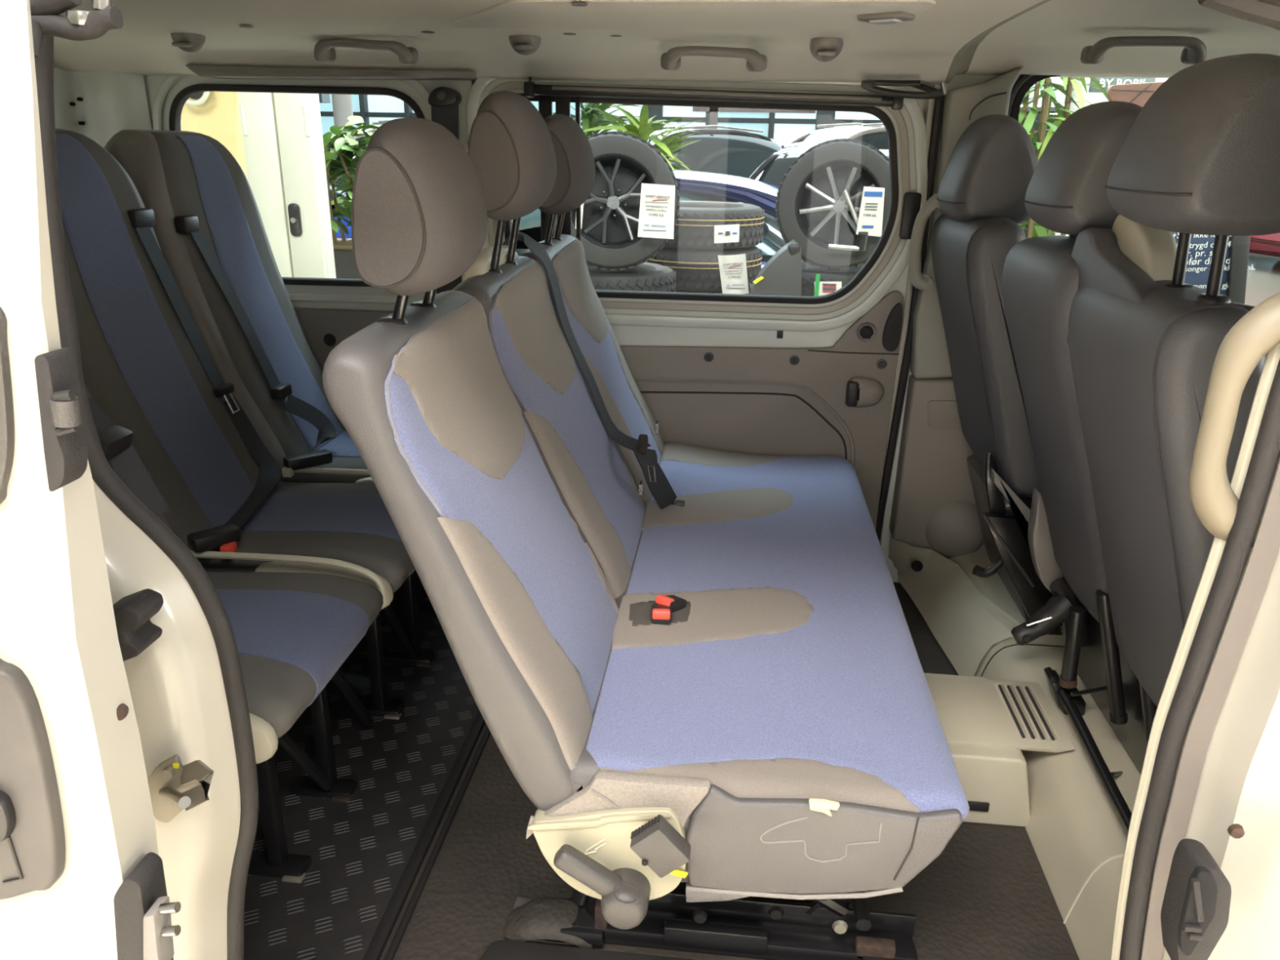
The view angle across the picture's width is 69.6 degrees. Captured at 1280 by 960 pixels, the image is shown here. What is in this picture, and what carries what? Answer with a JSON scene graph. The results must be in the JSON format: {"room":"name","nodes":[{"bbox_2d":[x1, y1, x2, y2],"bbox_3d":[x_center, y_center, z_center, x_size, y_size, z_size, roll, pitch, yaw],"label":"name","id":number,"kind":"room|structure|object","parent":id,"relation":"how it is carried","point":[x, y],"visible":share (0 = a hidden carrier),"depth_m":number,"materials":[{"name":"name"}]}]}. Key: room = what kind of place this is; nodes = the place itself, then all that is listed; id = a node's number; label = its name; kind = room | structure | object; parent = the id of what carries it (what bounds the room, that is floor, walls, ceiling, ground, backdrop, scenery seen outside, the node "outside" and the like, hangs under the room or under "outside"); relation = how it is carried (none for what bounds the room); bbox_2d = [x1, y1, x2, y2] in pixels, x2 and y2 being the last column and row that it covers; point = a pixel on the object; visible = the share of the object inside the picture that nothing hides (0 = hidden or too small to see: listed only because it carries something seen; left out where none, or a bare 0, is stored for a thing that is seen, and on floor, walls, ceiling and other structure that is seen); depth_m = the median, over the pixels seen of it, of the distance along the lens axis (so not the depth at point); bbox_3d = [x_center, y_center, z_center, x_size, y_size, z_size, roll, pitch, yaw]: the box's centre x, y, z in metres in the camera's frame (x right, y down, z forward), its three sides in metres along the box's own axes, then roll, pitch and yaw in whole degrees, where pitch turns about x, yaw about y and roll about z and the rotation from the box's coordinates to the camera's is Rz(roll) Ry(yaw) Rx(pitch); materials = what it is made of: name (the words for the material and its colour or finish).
{"room":"vehicle interior","nodes":[
{"label":"vehicle interior","id":0,"kind":"room"},
{"bbox_2d":[34,35,258,959],"bbox_3d":[-1.124,0.175,0.997,1.397,1.338,0.277,3,20,5],"label":"door frame","id":1,"kind":"structure","parent":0,"point":[176,639],"depth_m":1.03,"materials":[{"name":"beige paint"}]},
{"bbox_2d":[0,0,181,959],"bbox_3d":[-1.001,0.089,0.805,1.268,0.960,0.108,3,20,5],"label":"door","id":2,"kind":"structure","parent":1,"relation":"in","point":[82,877],"depth_m":0.73,"materials":[{"name":"beige paint"}]},
{"bbox_2d":[142,64,932,462],"bbox_3d":[-0.456,-0.440,2.554,2.370,1.550,0.145,3,20,5],"label":"wall","id":3,"kind":"structure","parent":0,"point":[327,316],"depth_m":2.43,"materials":[{"name":"white paint"}]},
{"bbox_2d":[53,66,152,147],"bbox_3d":[-1.484,-0.469,2.612,0.331,1.330,0.095,-8,22,-22],"label":"trim","id":4,"kind":"structure","parent":3,"relation":"attached to","point":[97,105],"depth_m":2.43,"materials":[{"name":"white paint"}]},
{"bbox_2d":[168,84,425,286],"bbox_3d":[-0.921,-0.790,2.496,0.736,0.518,0.032,3,20,5],"label":"window","id":5,"kind":"structure","parent":3,"relation":"in","point":[179,101],"depth_m":2.41,"materials":[{"name":"black rubber"}]},
{"bbox_2d":[427,86,462,293],"bbox_3d":[-0.507,-0.739,2.427,0.088,0.548,0.058,3,20,5],"label":"belt","id":6,"kind":"object","parent":3,"relation":"attached to","point":[444,102],"visible":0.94,"depth_m":2.34,"materials":[{"name":"black plastic"}]},
{"bbox_2d":[466,78,944,542],"bbox_3d":[0.094,-0.297,2.536,1.277,1.554,0.100,3,20,5],"label":"door","id":7,"kind":"structure","parent":3,"relation":"in","point":[830,378],"depth_m":2.49,"materials":[{"name":"white paint"}]},
{"bbox_2d":[504,93,898,304],"bbox_3d":[0.140,-0.720,2.399,1.041,0.521,0.037,3,20,5],"label":"window","id":8,"kind":"structure","parent":7,"relation":"attached to","point":[562,104],"depth_m":2.34,"materials":[{"name":"black rubber"}]},
{"bbox_2d":[524,76,903,110],"bbox_3d":[0.174,-0.960,2.261,0.928,0.081,0.040,3,20,5],"label":"rail","id":9,"kind":"object","parent":8,"relation":"attached to","point":[531,90],"visible":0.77,"depth_m":2.25,"materials":[{"name":"black plastic"}]},
{"bbox_2d":[845,376,884,407],"bbox_3d":[0.607,-0.236,2.481,0.101,0.084,0.055,3,20,5],"label":"door handle","id":10,"kind":"object","parent":7,"relation":"on","point":[860,391],"depth_m":2.46,"materials":[{"name":"black plastic"}]},
{"bbox_2d":[861,79,946,98],"bbox_3d":[0.623,-0.922,2.170,0.199,0.041,0.026,3,20,5],"label":"handle","id":11,"kind":"object","parent":3,"relation":"in","point":[870,85],"depth_m":2.17,"materials":[{"name":"black plastic"}]},
{"bbox_2d":[888,66,1024,558],"bbox_3d":[0.900,-0.370,2.361,0.474,1.264,0.147,3,20,5],"label":"trim","id":12,"kind":"structure","parent":3,"relation":"attached to","point":[934,505],"depth_m":2.44,"materials":[{"name":"beige plastic"}]},
{"bbox_2d":[244,569,1079,959],"bbox_3d":[-0.489,0.528,2.047,2.500,0.100,1.750,3,20,5],"label":"floor","id":13,"kind":"structure","parent":0,"point":[430,856],"depth_m":1.62,"materials":[{"name":"black rubber"}]},
{"bbox_2d":[88,397,387,883],"bbox_3d":[-0.906,0.056,1.534,0.847,1.207,0.522,3,20,5],"label":"seat","id":14,"kind":"object","parent":13,"relation":"on","point":[294,633],"visible":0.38,"depth_m":1.55,"materials":[{"name":"fabric"}]},
{"bbox_2d":[206,571,382,738],"bbox_3d":[-0.770,0.277,1.567,0.553,0.106,0.425,3,20,5],"label":"seat cushion","id":15,"kind":"object","parent":14,"relation":"on","point":[293,632],"depth_m":1.53,"materials":[{"name":"fabric"}]},
{"bbox_2d":[55,128,435,719],"bbox_3d":[-0.860,-0.101,1.962,0.844,1.205,0.570,3,20,5],"label":"seat","id":16,"kind":"object","parent":13,"relation":"on","point":[147,363],"visible":0.66,"depth_m":1.91,"materials":[{"name":"fabric"}]},
{"bbox_2d":[127,208,155,228],"bbox_3d":[-1.068,-0.558,1.966,0.030,0.040,0.070,3,20,5],"label":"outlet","id":17,"kind":"object","parent":16,"relation":"attached to","point":[137,218],"depth_m":1.95,"materials":[{"name":"black plastic"}]},
{"bbox_2d":[184,481,414,593],"bbox_3d":[-0.720,0.114,2.015,0.553,0.106,0.435,3,20,5],"label":"seat cushion","id":18,"kind":"object","parent":16,"relation":"on","point":[349,522],"depth_m":1.90,"materials":[{"name":"fabric"}]},
{"bbox_2d":[104,129,434,610],"bbox_3d":[-0.811,-0.259,2.396,0.844,1.205,0.601,3,20,5],"label":"seat","id":19,"kind":"object","parent":13,"relation":"on","point":[209,228],"visible":0.49,"depth_m":2.26,"materials":[{"name":"fabric"}]},
{"bbox_2d":[173,214,199,234],"bbox_3d":[-1.048,-0.591,2.129,0.030,0.040,0.060,3,20,5],"label":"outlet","id":20,"kind":"object","parent":19,"relation":"attached to","point":[183,224],"depth_m":2.11,"materials":[{"name":"black plastic"}]},
{"bbox_2d":[281,430,371,483],"bbox_3d":[-0.669,-0.051,2.466,0.553,0.106,0.430,3,20,5],"label":"seat cushion","id":21,"kind":"object","parent":19,"relation":"on","point":[345,455],"depth_m":2.31,"materials":[{"name":"fabric"}]},
{"bbox_2d":[322,90,969,959],"bbox_3d":[0.093,-0.050,1.760,0.825,1.274,1.508,3,20,5],"label":"bench","id":22,"kind":"object","parent":13,"relation":"on","point":[700,667],"visible":1,"depth_m":1.35,"materials":[{"name":"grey fabric"}]},
{"bbox_2d":[569,443,964,882],"bbox_3d":[0.226,0.239,1.887,0.548,0.199,1.430,3,20,5],"label":"seat cushion","id":23,"kind":"object","parent":22,"relation":"on","point":[785,672],"depth_m":1.40,"materials":[{"name":"blue fabric"}]},
{"bbox_2d":[53,0,1279,84],"bbox_3d":[0.330,-0.765,1.482,4.200,0.155,1.750,3,20,5],"label":"ceiling","id":24,"kind":"structure","parent":0,"point":[616,40],"depth_m":2.02,"materials":[{"name":"beige paint"}]},
{"bbox_2d":[170,32,205,52],"bbox_3d":[-1.049,-1.030,2.128,0.072,0.073,0.069,3,20,5],"label":"coat hook","id":25,"kind":"object","parent":24,"relation":"attached to","point":[186,42],"visible":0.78,"depth_m":2.12,"materials":[{"name":"grey plastic"}]},
{"bbox_2d":[314,37,418,64],"bbox_3d":[-0.645,-0.996,2.139,0.247,0.053,0.074,3,20,5],"label":"handle","id":26,"kind":"object","parent":24,"relation":"attached to","point":[324,50],"visible":1,"depth_m":2.11,"materials":[{"name":"grey plastic"}]},
{"bbox_2d":[508,35,541,55],"bbox_3d":[-0.258,-0.989,2.054,0.072,0.073,0.069,3,20,5],"label":"coat hook","id":27,"kind":"object","parent":24,"relation":"attached to","point":[525,45],"visible":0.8,"depth_m":2.04,"materials":[{"name":"grey plastic"}]},
{"bbox_2d":[660,45,767,71],"bbox_3d":[0.164,-0.941,2.057,0.240,0.050,0.074,3,20,5],"label":"handle","id":28,"kind":"object","parent":24,"relation":"attached to","point":[756,61],"visible":1,"depth_m":2.03,"materials":[{"name":"grey plastic"}]},
{"bbox_2d":[809,36,843,62],"bbox_3d":[0.404,-0.947,1.994,0.072,0.073,0.069,3,20,5],"label":"coat hook","id":29,"kind":"object","parent":24,"relation":"attached to","point":[824,49],"visible":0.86,"depth_m":1.98,"materials":[{"name":"grey plastic"}]},
{"bbox_2d":[857,11,915,24],"bbox_3d":[0.441,-0.828,1.649,0.090,0.016,0.055,17,26,37],"label":"recessed light","id":30,"kind":"object","parent":24,"relation":"in","point":[896,17],"visible":0.99,"depth_m":1.63,"materials":[{"name":"grey plastic"}]},
{"bbox_2d":[1080,35,1206,64],"bbox_3d":[1.083,-0.915,1.962,0.254,0.053,0.074,3,20,5],"label":"handle","id":31,"kind":"object","parent":24,"relation":"attached to","point":[1194,51],"visible":1,"depth_m":1.93,"materials":[{"name":"grey plastic"}]},
{"bbox_2d":[888,537,1141,959],"bbox_3d":[1.289,0.212,1.793,2.150,0.909,1.738,3,20,5],"label":"floor","id":32,"kind":"structure","parent":0,"point":[1020,761],"depth_m":1.74,"materials":[{"name":"beige plastic"}]},
{"bbox_2d":[967,800,989,812],"bbox_3d":[0.632,0.611,1.721,0.042,0.020,0.006,3,20,5],"label":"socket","id":33,"kind":"object","parent":32,"relation":"attached to","point":[975,806],"depth_m":1.72,"materials":[{"name":"black plastic"}]},
{"bbox_2d":[931,114,1063,635],"bbox_3d":[1.063,-0.220,2.128,0.809,1.155,0.490,3,20,5],"label":"seat","id":34,"kind":"object","parent":32,"relation":"on","point":[989,171],"visible":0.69,"depth_m":1.98,"materials":[{"name":"grey"}]},
{"bbox_2d":[1001,53,1279,835],"bbox_3d":[1.037,-0.010,1.464,0.835,1.170,0.720,3,20,5],"label":"passenger seat","id":35,"kind":"object","parent":32,"relation":"on","point":[1114,353],"visible":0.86,"depth_m":1.29,"materials":[{"name":"grey"}]},
{"bbox_2d":[1010,577,1087,647],"bbox_3d":[0.849,0.270,1.872,0.170,0.148,0.072,3,20,5],"label":"lever","id":36,"kind":"object","parent":35,"relation":"attached to","point":[1055,612],"visible":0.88,"depth_m":1.86,"materials":[{"name":"black plastic"}]},
{"bbox_2d":[879,74,1266,582],"bbox_3d":[1.577,-0.307,2.407,1.745,1.470,0.040,3,20,5],"label":"wall","id":37,"kind":"structure","parent":0,"point":[958,81],"depth_m":2.57,"materials":[{"name":"white paint"}]},
{"bbox_2d":[1007,74,1255,311],"bbox_3d":[1.379,-0.689,2.268,1.010,0.679,0.041,3,20,5],"label":"window","id":38,"kind":"structure","parent":37,"relation":"in","point":[1015,107],"depth_m":2.22,"materials":[{"name":"black rubber"}]},
{"bbox_2d":[1111,292,1279,959],"bbox_3d":[1.399,0.160,0.787,1.749,1.197,0.186,3,20,5],"label":"door frame","id":39,"kind":"structure","parent":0,"point":[1200,877],"depth_m":0.92,"materials":[{"name":"beige paint"}]},
{"bbox_2d":[1197,0,1279,30],"bbox_3d":[0.243,-0.449,0.734,4.100,0.175,0.130,3,20,5],"label":"trim","id":40,"kind":"structure","parent":39,"relation":"attached to","point":[1264,12],"depth_m":0.72,"materials":[{"name":"beige paint"}]},
{"label":"outside","id":41,"kind":"structure","parent":0,"visible":0},
{"bbox_2d":[181,91,248,180],"bbox_3d":[-2.195,-1.411,4.444,0.887,1.848,0.200,3,20,5],"label":"wall","id":42,"kind":"structure","parent":41,"point":[219,118],"depth_m":4.22,"materials":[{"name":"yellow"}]},
{"bbox_2d":[185,91,209,106],"bbox_3d":[-1.997,-1.757,4.106,0.164,0.163,0.032,3,20,5],"label":"wall fan","id":43,"kind":"object","parent":42,"relation":"attached to","point":[202,97],"visible":0.3,"depth_m":4.12,"materials":[{"name":"beige"}]},
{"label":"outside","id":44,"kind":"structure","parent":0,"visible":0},
{"bbox_2d":[1244,252,1279,306],"bbox_3d":[2.592,-0.253,6.038,50.000,0.100,26.000,3,20,5],"label":"floor","id":45,"kind":"structure","parent":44,"point":[1263,282],"depth_m":13.68,"materials":[{"name":"tile"}]},
{"bbox_2d":[237,92,336,278],"bbox_3d":[-1.554,-0.869,4.177,0.320,2.200,0.132,3,20,5],"label":"tall cabinet","id":46,"kind":"object","parent":45,"relation":"on","point":[282,132],"visible":0.48,"depth_m":3.98,"materials":[{"name":"beige"}]},
{"bbox_2d":[329,150,355,235],"bbox_3d":[-3.893,-2.436,9.125,4.928,1.656,2.000,2,20,2],"label":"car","id":47,"kind":"object","parent":45,"relation":"on","point":[349,228],"visible":0.02,"depth_m":8.19,"materials":[{"name":"blue paint"}]},
{"bbox_2d":[331,93,355,139],"bbox_3d":[-3.412,-4.955,10.352,0.220,5.550,0.220,3,20,5],"label":"column","id":48,"kind":"structure","parent":45,"relation":"on","point":[342,104],"depth_m":10.53,"materials":[{"name":"grey concrete"}]},
{"bbox_2d":[322,115,378,279],"bbox_3d":[-1.476,-0.989,5.009,0.823,1.854,0.686,3,20,5],"label":"planter","id":49,"kind":"object","parent":45,"relation":"on","point":[343,148],"visible":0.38,"depth_m":4.79,"materials":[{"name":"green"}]},
{"bbox_2d":[355,120,391,149],"bbox_3d":[-3.261,-3.690,12.089,4.951,1.989,2.000,-6,21,-18],"label":"car","id":50,"kind":"object","parent":45,"relation":"on","point":[380,122],"visible":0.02,"depth_m":11.14,"materials":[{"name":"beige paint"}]},
{"bbox_2d":[336,169,786,269],"bbox_3d":[-0.583,-1.343,6.393,4.809,1.600,2.000,4,20,7],"label":"car","id":51,"kind":"object","parent":45,"relation":"on","point":[692,185],"visible":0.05,"depth_m":5.44,"materials":[{"name":"blue paint"}]},
{"bbox_2d":[552,102,641,136],"bbox_3d":[-0.503,-3.355,10.675,1.351,2.423,1.336,-12,24,-31],"label":"potted palm","id":52,"kind":"object","parent":45,"relation":"on","point":[590,117],"visible":0.25,"depth_m":10.21,"materials":[{"name":"green plant"}]},
{"bbox_2d":[583,103,702,170],"bbox_3d":[-0.037,-2.179,7.995,1.307,2.077,1.287,3,20,5],"label":"potted palm","id":53,"kind":"object","parent":45,"relation":"on","point":[640,127],"visible":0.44,"depth_m":7.57,"materials":[{"name":"green plant"}]},
{"bbox_2d":[319,76,1067,147],"bbox_3d":[3.989,-6.625,17.364,36.000,4.100,0.200,3,20,5],"label":"building","id":54,"kind":"structure","parent":45,"relation":"on","point":[788,126],"depth_m":17.61,"materials":[{"name":"grey"}]},
{"bbox_2d":[692,106,815,128],"bbox_3d":[2.124,-5.929,17.700,2.300,2.500,0.050,3,20,5],"label":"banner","id":55,"kind":"object","parent":54,"relation":"attached to","point":[713,111],"visible":0.18,"depth_m":17.34,"materials":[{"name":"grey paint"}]},
{"bbox_2d":[647,124,782,177],"bbox_3d":[0.485,-5.043,15.883,4.951,2.038,2.000,-7,22,-20],"label":"car","id":56,"kind":"object","parent":45,"relation":"on","point":[733,152],"visible":0.18,"depth_m":15.21,"materials":[{"name":"grey paint"}]},
{"bbox_2d":[750,239,801,296],"bbox_3d":[0.613,-0.377,4.129,0.292,1.355,0.180,3,20,5],"label":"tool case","id":57,"kind":"object","parent":45,"relation":"on","point":[781,275],"visible":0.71,"depth_m":3.88,"materials":[{"name":"grey plastic"}]},
{"bbox_2d":[748,141,888,186],"bbox_3d":[2.105,-2.701,9.940,2.000,1.794,4.951,13,23,29],"label":"car","id":58,"kind":"object","parent":45,"relation":"on","point":[771,171],"visible":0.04,"depth_m":9.66,"materials":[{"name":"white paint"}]},
{"bbox_2d":[779,122,888,151],"bbox_3d":[3.009,-4.240,13.750,4.951,2.087,2.000,-7,22,-20],"label":"car","id":59,"kind":"object","parent":45,"relation":"on","point":[876,135],"visible":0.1,"depth_m":13.12,"materials":[{"name":"beige paint"}]},
{"bbox_2d":[1019,103,1064,235],"bbox_3d":[3.819,-2.402,8.573,2.000,2.234,4.951,10,22,24],"label":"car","id":60,"kind":"object","parent":45,"relation":"on","point":[1052,110],"visible":0.02,"depth_m":8.08,"materials":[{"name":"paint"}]},
{"bbox_2d":[1017,77,1109,238],"bbox_3d":[1.729,-0.708,3.784,1.039,2.280,0.821,-3,20,-10],"label":"potted palm","id":61,"kind":"object","parent":45,"relation":"on","point":[1032,228],"visible":0.14,"depth_m":3.48,"materials":[{"name":"green plant"}]},
{"bbox_2d":[1054,77,1168,235],"bbox_3d":[3.292,-3.217,5.947,0.720,5.550,0.720,3,20,5],"label":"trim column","id":62,"kind":"structure","parent":45,"relation":"on","point":[1092,97],"depth_m":6.05,"materials":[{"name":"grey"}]},
{"bbox_2d":[1106,81,1164,106],"bbox_3d":[2.607,-1.010,4.921,0.566,2.090,0.048,3,20,5],"label":"board","id":63,"kind":"object","parent":45,"relation":"on","point":[1139,94],"visible":0.16,"depth_m":4.58,"materials":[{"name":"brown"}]},
{"bbox_2d":[1171,231,1254,304],"bbox_3d":[2.091,-0.283,3.536,0.531,1.664,0.080,3,20,5],"label":"board","id":64,"kind":"object","parent":45,"relation":"on","point":[1233,282],"visible":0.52,"depth_m":3.33,"materials":[{"name":"blue"}]},
{"bbox_2d":[1248,232,1279,257],"bbox_3d":[10.621,-4.005,14.408,2.000,1.449,4.809,0,20,-4],"label":"car","id":65,"kind":"object","parent":45,"relation":"on","point":[1268,244],"visible":0.03,"depth_m":14.28,"materials":[{"name":"red paint"}]},
{"bbox_3d":[-0.148,-0.166,4.667,0.611,0.198,0.611,3,20,5],"label":"tyre","id":66,"kind":"object","parent":45,"relation":"on","visible":0},
{"bbox_3d":[-0.144,-0.354,4.598,0.611,0.198,0.611,3,20,5],"label":"tyre","id":67,"kind":"object","parent":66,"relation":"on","visible":0},
{"bbox_3d":[-0.141,-0.542,4.529,0.611,0.198,0.611,3,20,5],"label":"tyre","id":68,"kind":"object","parent":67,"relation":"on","visible":0},
{"bbox_3d":[-0.138,-0.729,4.460,0.611,0.198,0.611,3,20,5],"label":"tyre","id":69,"kind":"object","parent":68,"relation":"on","visible":0},
{"bbox_2d":[586,262,675,292],"bbox_3d":[-0.134,-0.917,4.391,0.612,0.198,0.612,3,20,5],"label":"tyre","id":70,"kind":"object","parent":69,"relation":"on","point":[646,277],"visible":0.26,"depth_m":4.15,"materials":[{"name":"grey rubber"}]},
{"bbox_2d":[554,131,679,271],"bbox_3d":[-0.121,-1.237,4.112,0.589,0.601,0.261,0,20,-4],"label":"wheel","id":71,"kind":"object","parent":70,"relation":"on","point":[624,161],"visible":0.58,"depth_m":4.06,"materials":[{"name":"grey rubber"}]},
{"bbox_2d":[575,203,583,228],"bbox_3d":[-0.258,-1.197,3.983,0.047,0.214,0.003,3,20,5],"label":"sheet","id":72,"kind":"object","parent":71,"relation":"attached to","point":[582,205],"visible":0.16,"depth_m":4.00,"materials":[{"name":"white paper"}]},
{"bbox_2d":[637,182,675,239],"bbox_3d":[0.069,-1.144,3.919,0.156,0.226,0.010,3,20,5],"label":"sheet","id":73,"kind":"object","parent":71,"relation":"attached to","point":[657,202],"visible":1,"depth_m":3.92,"materials":[{"name":"white paper"}]},
{"bbox_3d":[0.292,-0.375,5.162,0.671,0.203,0.671,3,20,5],"label":"tyre","id":74,"kind":"object","parent":45,"relation":"on","visible":0},
{"bbox_3d":[0.295,-0.567,5.091,0.671,0.203,0.671,3,20,5],"label":"tyre","id":75,"kind":"object","parent":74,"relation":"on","visible":0},
{"bbox_3d":[0.299,-0.760,5.020,0.671,0.203,0.671,3,20,5],"label":"tyre","id":76,"kind":"object","parent":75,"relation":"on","visible":0},
{"bbox_2d":[675,287,750,294],"bbox_3d":[0.302,-0.952,4.950,0.671,0.203,0.671,3,20,5],"label":"tyre","id":77,"kind":"object","parent":76,"relation":"on","point":[717,292],"visible":0.02,"depth_m":4.66,"materials":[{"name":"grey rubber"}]},
{"bbox_2d":[646,246,762,291],"bbox_3d":[0.305,-1.144,4.879,0.674,0.203,0.675,3,20,5],"label":"tyre","id":78,"kind":"object","parent":77,"relation":"on","point":[696,270],"visible":0.53,"depth_m":4.59,"materials":[{"name":"grey rubber"}]},
{"bbox_2d":[662,200,764,249],"bbox_3d":[0.309,-1.337,4.808,0.674,0.203,0.675,3,20,5],"label":"tyre","id":79,"kind":"object","parent":78,"relation":"on","point":[694,229],"visible":0.57,"depth_m":4.53,"materials":[{"name":"grey rubber"}]},
{"bbox_2d":[714,224,739,243],"bbox_3d":[0.429,-1.208,4.517,0.138,0.089,0.020,-7,22,-20],"label":"label","id":80,"kind":"object","parent":79,"relation":"attached to","point":[727,233],"visible":1,"depth_m":4.52,"materials":[{"name":"white paper"}]},
{"bbox_2d":[717,253,748,293],"bbox_3d":[0.436,-0.963,4.302,0.154,0.187,0.040,3,20,5],"label":"sheet","id":81,"kind":"object","parent":78,"relation":"attached to","point":[733,268],"visible":1,"depth_m":4.30,"materials":[{"name":"white paper"}]},
{"bbox_3d":[0.872,-0.150,4.664,0.612,0.203,0.611,3,20,5],"label":"tyre","id":82,"kind":"object","parent":45,"relation":"on","visible":0},
{"bbox_3d":[0.876,-0.342,4.594,0.612,0.203,0.611,3,20,5],"label":"tyre","id":83,"kind":"object","parent":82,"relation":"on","visible":0},
{"bbox_3d":[0.879,-0.535,4.523,0.612,0.203,0.611,3,20,5],"label":"tyre","id":84,"kind":"object","parent":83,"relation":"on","visible":0},
{"bbox_3d":[0.883,-0.727,4.452,0.612,0.203,0.611,3,20,5],"label":"tyre","id":85,"kind":"object","parent":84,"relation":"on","visible":0},
{"bbox_2d":[763,260,863,296],"bbox_3d":[0.886,-0.919,4.382,0.612,0.203,0.612,3,20,5],"label":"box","id":86,"kind":"object","parent":85,"relation":"on","point":[809,272],"visible":0.1,"depth_m":4.11,"materials":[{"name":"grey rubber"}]},
{"bbox_2d":[813,274,841,296],"bbox_3d":[0.828,-0.840,4.052,0.123,0.130,0.009,3,20,5],"label":"sheet","id":87,"kind":"object","parent":86,"relation":"attached to","point":[821,288],"visible":0.73,"depth_m":4.05,"materials":[{"name":"white paper"}]},
{"bbox_2d":[775,138,890,270],"bbox_3d":[0.893,-1.222,4.110,0.556,0.567,0.248,7,21,15],"label":"wheel","id":88,"kind":"object","parent":86,"relation":"on","point":[812,210],"visible":0.7,"depth_m":4.06,"materials":[{"name":"grey rubber"}]},
{"bbox_2d":[828,189,867,251],"bbox_3d":[0.905,-1.115,3.953,0.162,0.254,0.074,7,21,17],"label":"wrench","id":89,"kind":"object","parent":88,"relation":"attached to","point":[862,237],"visible":1,"depth_m":3.95,"materials":[{"name":"silver metal"}]},
{"bbox_2d":[855,231,867,251],"bbox_3d":[0.957,-1.032,3.965,0.047,0.091,0.074,3,20,5],"label":"socket","id":90,"kind":"object","parent":89,"relation":"attached to","point":[862,237],"depth_m":3.95,"materials":[{"name":"black plastic"}]},
{"bbox_2d":[856,186,884,236],"bbox_3d":[0.981,-1.138,3.904,0.108,0.204,0.009,3,20,5],"label":"sheet","id":91,"kind":"object","parent":88,"relation":"attached to","point":[871,211],"visible":0.99,"depth_m":3.90,"materials":[{"name":"white paper"}]},
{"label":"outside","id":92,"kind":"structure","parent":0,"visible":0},
{"bbox_2d":[1088,77,1155,93],"bbox_3d":[2.998,-2.517,5.698,0.380,0.220,0.036,3,20,5],"label":"hanging sign","id":93,"kind":"object","parent":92,"point":[1105,82],"visible":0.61,"depth_m":5.71,"materials":[{"name":"grey"}]},
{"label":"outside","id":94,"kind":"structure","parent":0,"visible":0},
{"bbox_2d":[318,93,330,102],"bbox_3d":[-3.379,-4.168,9.566,0.200,0.450,0.200,3,20,5],"label":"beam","id":95,"kind":"structure","parent":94,"point":[323,98],"depth_m":9.59,"materials":[{"name":"grey"}]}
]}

